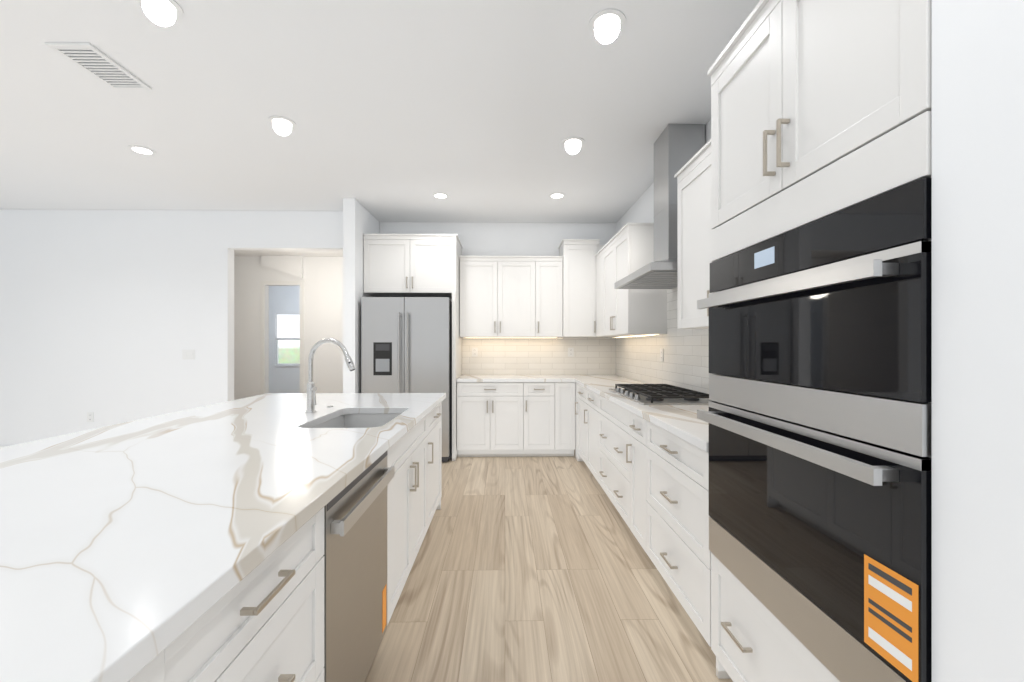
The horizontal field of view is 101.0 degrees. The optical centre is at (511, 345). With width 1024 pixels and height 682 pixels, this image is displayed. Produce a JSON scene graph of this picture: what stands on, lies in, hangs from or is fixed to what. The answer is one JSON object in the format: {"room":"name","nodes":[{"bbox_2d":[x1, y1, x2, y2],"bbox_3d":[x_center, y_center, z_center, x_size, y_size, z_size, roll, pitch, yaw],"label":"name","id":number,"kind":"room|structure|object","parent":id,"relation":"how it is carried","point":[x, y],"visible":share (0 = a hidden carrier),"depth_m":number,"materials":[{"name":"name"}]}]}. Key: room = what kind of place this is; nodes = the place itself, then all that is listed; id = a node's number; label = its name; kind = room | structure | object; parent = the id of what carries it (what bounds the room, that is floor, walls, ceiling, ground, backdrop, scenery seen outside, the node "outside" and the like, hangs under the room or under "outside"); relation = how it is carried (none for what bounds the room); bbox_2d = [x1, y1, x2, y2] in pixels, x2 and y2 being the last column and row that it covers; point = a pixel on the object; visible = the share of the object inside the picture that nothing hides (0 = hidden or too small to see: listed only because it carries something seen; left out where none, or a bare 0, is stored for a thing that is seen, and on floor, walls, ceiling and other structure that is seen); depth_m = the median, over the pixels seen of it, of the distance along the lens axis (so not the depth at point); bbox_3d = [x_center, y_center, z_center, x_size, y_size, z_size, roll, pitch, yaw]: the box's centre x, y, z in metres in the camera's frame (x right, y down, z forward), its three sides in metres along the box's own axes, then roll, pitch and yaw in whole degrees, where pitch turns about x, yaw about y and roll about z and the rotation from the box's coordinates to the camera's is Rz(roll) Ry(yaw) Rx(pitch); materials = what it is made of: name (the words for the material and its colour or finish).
{"room":"kitchen","nodes":[
{"label":"kitchen","id":0,"kind":"room"},
{"bbox_2d":[0,209,342,445],"bbox_3d":[-4.454,-0.140,4.987,5.260,2.880,0.120,0,0,-1],"label":"wall","id":1,"kind":"structure","parent":0,"point":[107,317],"depth_m":4.92,"materials":[{"name":"paint"}]},
{"bbox_2d":[87,412,93,421],"bbox_3d":[-4.912,0.840,4.914,0.075,0.115,0.007,0,0,-1],"label":"outlet","id":2,"kind":"object","parent":1,"relation":"attached to","point":[90,416],"visible":1,"depth_m":4.91,"materials":[{"name":"white plastic"}]},
{"bbox_2d":[182,350,194,358],"bbox_3d":[-3.782,0.110,4.933,0.145,0.115,0.008,0,0,-1],"label":"light switch","id":3,"kind":"object","parent":1,"relation":"attached to","point":[188,354],"visible":1,"depth_m":4.93,"materials":[{"name":"white plastic"}]},
{"bbox_2d":[261,256,302,277],"bbox_3d":[-4.080,-1.385,7.498,0.710,0.389,0.069,0,0,-1],"label":"soffit","id":4,"kind":"structure","parent":0,"point":[292,265],"depth_m":7.46,"materials":[{"name":"paint"}]},
{"bbox_2d":[269,286,299,392],"bbox_3d":[-4.486,-0.140,10.587,5.380,2.880,0.120,0,0,-1],"label":"wall","id":5,"kind":"structure","parent":0,"point":[284,299],"depth_m":10.51,"materials":[{"name":"paint"}]},
{"bbox_2d":[274,313,299,365],"bbox_3d":[-5.575,-0.135,10.534,0.680,1.330,0.110,0,0,-1],"label":"window","id":6,"kind":"structure","parent":5,"relation":"in","point":[287,326],"depth_m":10.52,"materials":[{"name":"white glass"}]},
{"bbox_2d":[234,256,342,399],"bbox_3d":[-4.436,-0.140,7.588,5.380,2.880,0.120,0,0,-1],"label":"wall","id":7,"kind":"structure","parent":0,"point":[322,278],"depth_m":7.54,"materials":[{"name":"paint"}]},
{"bbox_2d":[260,281,303,394],"bbox_3d":[-4.095,0.077,7.525,0.770,2.444,0.016,0,0,-1],"label":"door frame","id":8,"kind":"structure","parent":7,"relation":"attached to","point":[262,334],"depth_m":7.51,"materials":[{"name":"paint"}]},
{"bbox_2d":[343,198,379,392],"bbox_3d":[-1.759,-0.140,5.046,0.130,2.880,1.030,0,0,-1],"label":"wall","id":9,"kind":"structure","parent":0,"point":[359,219],"depth_m":4.53,"materials":[{"name":"paint"}]},
{"bbox_2d":[0,0,759,256],"bbox_3d":[-2.857,-1.620,4.653,8.840,0.080,15.000,0,0,-1],"label":"ceiling","id":10,"kind":"structure","parent":0,"point":[478,111],"depth_m":2.77,"materials":[{"name":"paint"}]},
{"bbox_2d":[45,42,151,89],"bbox_3d":[-2.325,-1.573,2.397,0.230,0.012,0.390,0,0,-1],"label":"ceiling vent","id":11,"kind":"object","parent":10,"relation":"in","point":[94,61],"visible":0.98,"depth_m":2.37,"materials":[{"name":"metal"}]},
{"bbox_2d":[128,145,155,155],"bbox_3d":[-2.997,-1.577,3.421,0.176,0.005,0.176,0,0,-1],"label":"recessed light","id":12,"kind":"object","parent":10,"relation":"in","point":[142,150],"visible":1,"depth_m":3.42,"materials":[{"name":"paint"}]},
{"bbox_2d":[136,0,182,19],"bbox_3d":[-1.633,-1.577,1.953,0.176,0.005,0.176,0,0,-1],"label":"recessed light","id":13,"kind":"object","parent":10,"relation":"in","point":[170,9],"visible":1,"depth_m":1.97,"materials":[{"name":"paint"}]},
{"bbox_2d":[268,116,295,129],"bbox_3d":[-1.630,-1.577,2.993,0.176,0.005,0.176,0,0,-1],"label":"recessed light","id":14,"kind":"object","parent":10,"relation":"in","point":[281,122],"visible":1,"depth_m":2.99,"materials":[{"name":"paint"}]},
{"bbox_2d":[432,193,448,198],"bbox_3d":[-0.754,-1.577,4.458,0.176,0.005,0.176,0,0,-1],"label":"recessed light","id":15,"kind":"object","parent":10,"relation":"in","point":[440,195],"visible":1,"depth_m":4.45,"materials":[{"name":"paint"}]},
{"bbox_2d":[549,193,564,198],"bbox_3d":[0.476,-1.577,4.458,0.176,0.005,0.176,0,0,-1],"label":"recessed light","id":16,"kind":"object","parent":10,"relation":"in","point":[557,195],"visible":1,"depth_m":4.45,"materials":[{"name":"paint"}]},
{"bbox_2d":[562,137,583,147],"bbox_3d":[0.475,-1.577,3.288,0.176,0.005,0.176,0,0,-1],"label":"recessed light","id":17,"kind":"object","parent":10,"relation":"in","point":[573,142],"visible":1,"depth_m":3.28,"materials":[{"name":"paint"}]},
{"bbox_2d":[589,9,625,36],"bbox_3d":[0.466,-1.577,2.068,0.176,0.005,0.176,0,0,-1],"label":"recessed light","id":18,"kind":"object","parent":10,"relation":"in","point":[606,22],"visible":1,"depth_m":2.06,"materials":[{"name":"paint"}]},
{"bbox_2d":[380,222,615,444],"bbox_3d":[-0.176,-0.140,5.518,3.050,2.880,0.140,0,0,-1],"label":"wall","id":19,"kind":"structure","parent":0,"point":[511,239],"depth_m":5.45,"materials":[{"name":"paint"}]},
{"bbox_2d":[459,256,562,337],"bbox_3d":[-0.012,-0.585,5.255,1.246,0.985,0.384,0,0,-1],"label":"upper cabinet","id":20,"kind":"object","parent":19,"relation":"attached to","point":[511,296],"visible":1,"depth_m":5.10,"materials":[{"name":"paint"}]},
{"bbox_2d":[462,337,614,374],"bbox_3d":[0.349,0.142,5.452,1.982,0.481,0.007,0,0,-1],"label":"tile backsplash","id":21,"kind":"structure","parent":19,"relation":"attached to","point":[529,356],"depth_m":5.45,"materials":[{"name":"white tile"}]},
{"bbox_2d":[472,348,477,356],"bbox_3d":[-0.480,0.090,5.429,0.075,0.115,0.007,0,0,-1],"label":"electrical outlet","id":22,"kind":"object","parent":21,"relation":"attached to","point":[474,352],"visible":1,"depth_m":5.43,"materials":[{"name":"white plastic"}]},
{"bbox_2d":[568,348,573,356],"bbox_3d":[0.760,0.090,5.450,0.075,0.115,0.007,0,0,-1],"label":"electrical outlet","id":23,"kind":"object","parent":21,"relation":"attached to","point":[570,352],"visible":1,"depth_m":5.45,"materials":[{"name":"white plastic"}]},
{"bbox_2d":[558,239,603,336],"bbox_3d":[0.976,-0.681,5.237,0.750,1.162,0.454,0,0,-1],"label":"upper cabinet","id":24,"kind":"object","parent":19,"relation":"attached to","point":[579,287],"visible":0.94,"depth_m":5.05,"materials":[{"name":"paint"}]},
{"bbox_2d":[365,445,732,681],"bbox_3d":[-2.857,1.330,4.653,8.840,0.060,15.000,0,0,-1],"label":"floor","id":25,"kind":"structure","parent":0,"point":[533,569],"depth_m":2.19,"materials":[{"name":"brown wood"}]},
{"bbox_2d":[129,571,252,681],"bbox_3d":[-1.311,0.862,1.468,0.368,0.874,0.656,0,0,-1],"label":"base cabinet","id":26,"kind":"object","parent":25,"relation":"on","point":[214,646],"depth_m":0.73,"materials":[{"name":"paint"}]},
{"bbox_2d":[0,393,445,681],"bbox_3d":[-1.198,0.404,1.025,1.418,0.040,4.690,0,0,-1],"label":"countertop","id":27,"kind":"structure","parent":26,"relation":"on","point":[129,550],"depth_m":0.97,"materials":[{"name":"stone"}]},
{"bbox_2d":[305,338,355,412],"bbox_3d":[-1.024,0.172,2.371,0.308,0.422,0.058,0,0,14],"label":"faucet","id":28,"kind":"object","parent":27,"relation":"on","point":[311,395],"visible":1,"depth_m":2.38,"materials":[{"name":"silver metal"}]},
{"bbox_2d":[313,414,399,427],"bbox_3d":[-0.820,0.532,2.277,0.469,0.216,0.704,0,0,-1],"label":"sink","id":29,"kind":"object","parent":27,"relation":"in","point":[360,420],"depth_m":2.60,"materials":[{"name":"silver metal"}]},
{"bbox_2d":[323,451,394,681],"bbox_3d":[-0.800,0.849,1.477,0.630,0.833,0.612,0,0,-1],"label":"dishwasher","id":30,"kind":"object","parent":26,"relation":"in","point":[355,569],"visible":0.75,"depth_m":1.41,"materials":[{"name":"silver metal"}]},
{"bbox_2d":[253,507,323,645],"bbox_3d":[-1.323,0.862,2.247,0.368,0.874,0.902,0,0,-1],"label":"base cabinet","id":31,"kind":"object","parent":25,"relation":"on","point":[263,621],"depth_m":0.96,"materials":[{"name":"paint"}]},
{"bbox_2d":[361,297,451,461],"bbox_3d":[-1.175,0.387,4.973,0.955,1.824,0.858,0,0,-1],"label":"refrigerator","id":32,"kind":"object","parent":25,"relation":"on","point":[406,344],"visible":0.65,"depth_m":4.62,"materials":[{"name":"silver metal"}]},
{"bbox_2d":[363,234,462,460],"bbox_3d":[-1.158,0.018,5.072,1.062,2.561,0.712,0,0,-1],"label":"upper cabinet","id":33,"kind":"object","parent":25,"relation":"on","point":[411,265],"visible":0.98,"depth_m":4.80,"materials":[{"name":"paint"}]},
{"bbox_2d":[457,382,528,456],"bbox_3d":[-0.225,0.862,5.130,0.818,0.874,0.625,0,0,-1],"label":"base cabinet","id":34,"kind":"object","parent":25,"relation":"on","point":[515,419],"depth_m":4.82,"materials":[{"name":"paint"}]},
{"bbox_2d":[456,375,572,381],"bbox_3d":[0.023,0.404,5.122,1.320,0.040,0.638,0,0,-1],"label":"countertop","id":35,"kind":"structure","parent":34,"relation":"on","point":[463,378],"depth_m":4.84,"materials":[{"name":"stone"}]},
{"bbox_2d":[529,382,560,456],"bbox_3d":[0.305,0.862,5.139,0.478,0.874,0.625,0,0,-1],"label":"base cabinet","id":36,"kind":"object","parent":25,"relation":"on","point":[544,397],"depth_m":4.83,"materials":[{"name":"paint"}]},
{"bbox_2d":[561,382,574,455],"bbox_3d":[0.574,0.862,5.143,0.296,0.874,0.625,0,0,-1],"label":"base cabinet","id":37,"kind":"object","parent":25,"relation":"on","point":[567,388],"depth_m":4.84,"materials":[{"name":"paint"}]},
{"bbox_2d":[575,383,582,460],"bbox_3d":[1.046,0.862,4.490,0.620,0.874,0.733,0,0,-1],"label":"base cabinet","id":38,"kind":"object","parent":25,"relation":"on","point":[579,389],"depth_m":4.63,"materials":[{"name":"paint"}]},
{"bbox_2d":[583,387,594,476],"bbox_3d":[1.055,0.862,3.936,0.620,0.874,0.612,0,0,-1],"label":"base cabinet","id":39,"kind":"object","parent":25,"relation":"on","point":[588,396],"depth_m":4.09,"materials":[{"name":"paint"}]},
{"bbox_2d":[595,393,626,523],"bbox_3d":[1.067,0.862,3.193,0.620,0.874,1.028,0,0,-1],"label":"base cabinet","id":40,"kind":"object","parent":25,"relation":"on","point":[610,418],"depth_m":3.21,"materials":[{"name":"paint"}]},
{"bbox_2d":[627,410,638,541],"bbox_3d":[1.077,0.862,2.583,0.620,0.874,0.346,0,0,-1],"label":"base cabinet","id":41,"kind":"object","parent":25,"relation":"on","point":[632,419],"depth_m":2.67,"materials":[{"name":"paint"}]},
{"bbox_2d":[639,417,710,646],"bbox_3d":[1.086,0.862,2.080,0.620,0.874,0.814,0,0,-1],"label":"base cabinet","id":42,"kind":"object","parent":25,"relation":"on","point":[652,479],"depth_m":1.98,"materials":[{"name":"paint"}]},
{"bbox_2d":[568,375,708,451],"bbox_3d":[1.052,0.404,3.565,0.638,0.040,3.785,0,0,-1],"label":"countertop","id":43,"kind":"structure","parent":42,"relation":"on","point":[683,422],"depth_m":2.47,"materials":[{"name":"stone"}]},
{"bbox_2d":[609,384,711,404],"bbox_3d":[1.088,0.356,3.159,0.510,0.053,0.910,0,0,-1],"label":"cooktop","id":44,"kind":"object","parent":43,"relation":"in","point":[655,394],"visible":0.96,"depth_m":2.91,"materials":[{"name":"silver metal"}]},
{"bbox_2d":[707,0,931,681],"bbox_3d":[1.085,0.111,1.240,0.659,2.376,0.854,0,0,-1],"label":"tall cabinet","id":45,"kind":"object","parent":25,"relation":"on","point":[820,109],"visible":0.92,"depth_m":1.17,"materials":[{"name":"paint"}]},
{"bbox_2d":[697,178,931,681],"bbox_3d":[1.044,0.244,1.239,0.652,1.132,0.848,0,0,-1],"label":"wall oven","id":46,"kind":"object","parent":45,"relation":"in","point":[817,416],"visible":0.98,"depth_m":1.02,"materials":[{"name":"black glass"}]},
{"bbox_2d":[616,120,710,383],"bbox_3d":[1.485,-0.140,1.520,0.140,2.880,8.190,0,0,-1],"label":"wall","id":47,"kind":"structure","parent":0,"point":[641,210],"depth_m":4.39,"materials":[{"name":"paint"}]},
{"bbox_2d":[595,247,602,336],"bbox_3d":[1.182,-0.581,4.831,0.350,0.960,0.418,0,0,-1],"label":"upper cabinet","id":48,"kind":"object","parent":47,"relation":"attached to","point":[599,255],"depth_m":4.85,"materials":[{"name":"paint"}]},
{"bbox_2d":[603,223,666,336],"bbox_3d":[1.192,-0.581,4.203,0.350,0.960,0.955,0,0,-1],"label":"upper cabinet","id":49,"kind":"object","parent":47,"relation":"attached to","point":[626,249],"depth_m":3.73,"materials":[{"name":"paint"}]},
{"bbox_2d":[614,124,704,288],"bbox_3d":[1.130,-1.026,3.159,0.495,1.105,0.910,0,0,-1],"label":"range hood","id":50,"kind":"object","parent":47,"relation":"attached to","point":[677,147],"visible":0.6,"depth_m":3.01,"materials":[{"name":"silver metal"}]},
{"bbox_2d":[616,287,711,399],"bbox_3d":[1.376,-0.123,3.571,0.007,1.013,3.786,0,0,-1],"label":"tile backsplash","id":51,"kind":"structure","parent":47,"relation":"attached to","point":[684,363],"depth_m":3.65,"materials":[{"name":"white tile"}]},
{"bbox_2d":[660,349,663,360],"bbox_3d":[1.363,0.090,3.843,0.007,0.115,0.075,0,0,-1],"label":"electrical outlet","id":52,"kind":"object","parent":51,"relation":"attached to","point":[661,354],"visible":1,"depth_m":3.83,"materials":[{"name":"white plastic"}]},
{"bbox_2d":[675,139,712,328],"bbox_3d":[1.226,-0.581,2.169,0.350,0.960,0.992,0,0,-1],"label":"upper cabinet","id":53,"kind":"object","parent":47,"relation":"attached to","point":[694,178],"depth_m":2.44,"materials":[{"name":"paint"}]},
{"bbox_2d":[932,0,1023,681],"bbox_3d":[1.142,-0.140,-0.885,0.624,2.880,3.393,0,0,-1],"label":"wall","id":54,"kind":"structure","parent":0,"point":[977,340],"depth_m":0.73,"materials":[{"name":"paint"}]},
{"label":"outside","id":55,"kind":"structure","parent":0,"visible":0},
{"bbox_2d":[279,340,299,362],"bbox_3d":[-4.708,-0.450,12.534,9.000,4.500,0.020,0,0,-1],"label":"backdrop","id":56,"kind":"structure","parent":55,"point":[289,351],"depth_m":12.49,"materials":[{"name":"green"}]}
]}

